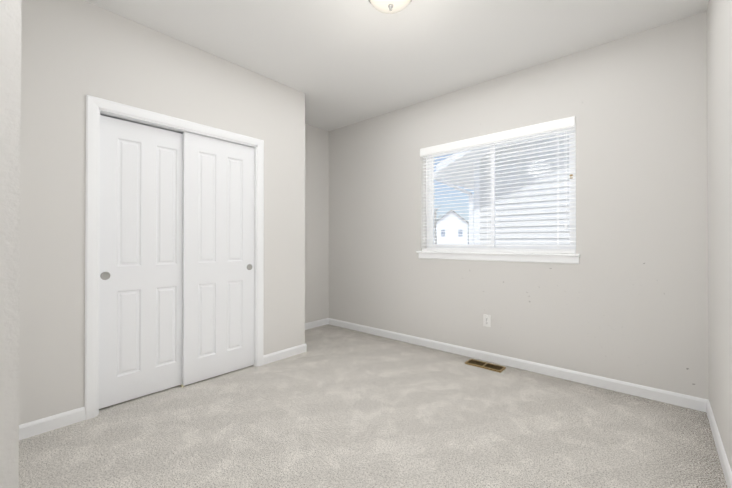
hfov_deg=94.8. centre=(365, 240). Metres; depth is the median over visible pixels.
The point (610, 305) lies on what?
wall
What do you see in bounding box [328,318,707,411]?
baseboard
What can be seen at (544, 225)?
neighbor siding
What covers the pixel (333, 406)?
floor
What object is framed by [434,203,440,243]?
tree
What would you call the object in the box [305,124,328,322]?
wall
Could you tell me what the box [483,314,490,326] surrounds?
electrical outlet plate
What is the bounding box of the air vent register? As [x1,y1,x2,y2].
[465,359,505,372]
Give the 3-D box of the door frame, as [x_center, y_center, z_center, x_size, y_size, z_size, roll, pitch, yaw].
[-1.449,0.138,2.730,0.114,2.062,1.190,0,0,41]
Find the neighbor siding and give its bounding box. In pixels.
[480,133,568,244]
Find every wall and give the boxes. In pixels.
[0,0,21,487]
[19,0,304,424]
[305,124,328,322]
[329,11,708,399]
[706,0,731,470]
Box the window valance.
[420,116,574,156]
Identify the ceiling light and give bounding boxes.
[368,0,411,13]
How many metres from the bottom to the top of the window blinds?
1.144 m
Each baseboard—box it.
[19,407,84,439]
[263,343,306,364]
[305,318,327,329]
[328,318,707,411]
[706,400,731,487]
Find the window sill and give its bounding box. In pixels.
[416,251,579,263]
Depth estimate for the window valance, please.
3.18 m
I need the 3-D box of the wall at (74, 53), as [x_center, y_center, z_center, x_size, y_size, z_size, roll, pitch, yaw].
[-1.420,-0.201,2.765,0.110,2.740,2.229,0,0,41]
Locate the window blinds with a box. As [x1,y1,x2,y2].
[422,122,575,253]
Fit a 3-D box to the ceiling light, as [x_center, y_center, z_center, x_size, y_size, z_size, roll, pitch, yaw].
[0.156,-1.513,2.123,0.308,0.123,0.308,0,0,41]
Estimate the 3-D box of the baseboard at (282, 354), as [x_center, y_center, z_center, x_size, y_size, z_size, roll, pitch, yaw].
[-0.804,1.130,3.371,0.013,0.085,0.520,0,0,41]
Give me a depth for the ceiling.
2.59 m
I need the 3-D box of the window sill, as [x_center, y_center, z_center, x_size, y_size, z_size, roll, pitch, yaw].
[1.209,0.154,3.323,1.560,0.084,0.172,0,0,41]
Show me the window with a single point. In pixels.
(572, 223)
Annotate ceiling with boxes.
[85,0,708,130]
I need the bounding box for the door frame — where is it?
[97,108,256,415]
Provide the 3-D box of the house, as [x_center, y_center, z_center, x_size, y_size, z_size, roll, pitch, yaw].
[14.767,-1.425,60.123,6.000,7.450,9.600,0,0,8]
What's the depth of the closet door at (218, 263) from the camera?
2.88 m
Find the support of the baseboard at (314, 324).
attached to the wall at (316, 223)
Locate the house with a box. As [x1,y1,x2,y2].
[434,209,468,243]
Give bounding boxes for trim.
[434,146,499,243]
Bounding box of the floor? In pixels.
[19,324,726,487]
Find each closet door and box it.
[99,115,182,408]
[182,132,253,385]
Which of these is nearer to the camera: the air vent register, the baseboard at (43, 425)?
the baseboard at (43, 425)
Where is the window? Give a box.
[427,126,575,250]
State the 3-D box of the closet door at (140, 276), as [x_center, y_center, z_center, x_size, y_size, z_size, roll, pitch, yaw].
[-1.650,0.145,2.545,0.038,2.022,0.615,0,0,41]
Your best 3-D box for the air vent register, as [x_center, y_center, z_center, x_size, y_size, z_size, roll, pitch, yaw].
[1.112,1.164,3.144,0.335,0.014,0.135,0,0,41]
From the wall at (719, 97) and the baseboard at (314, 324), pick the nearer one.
the wall at (719, 97)
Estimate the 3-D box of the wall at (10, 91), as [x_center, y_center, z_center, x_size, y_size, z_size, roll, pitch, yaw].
[-1.654,-0.209,1.411,2.985,2.740,0.120,0,0,41]
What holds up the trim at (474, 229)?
attached to the neighbor siding
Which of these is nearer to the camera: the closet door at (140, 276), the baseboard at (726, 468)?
the baseboard at (726, 468)

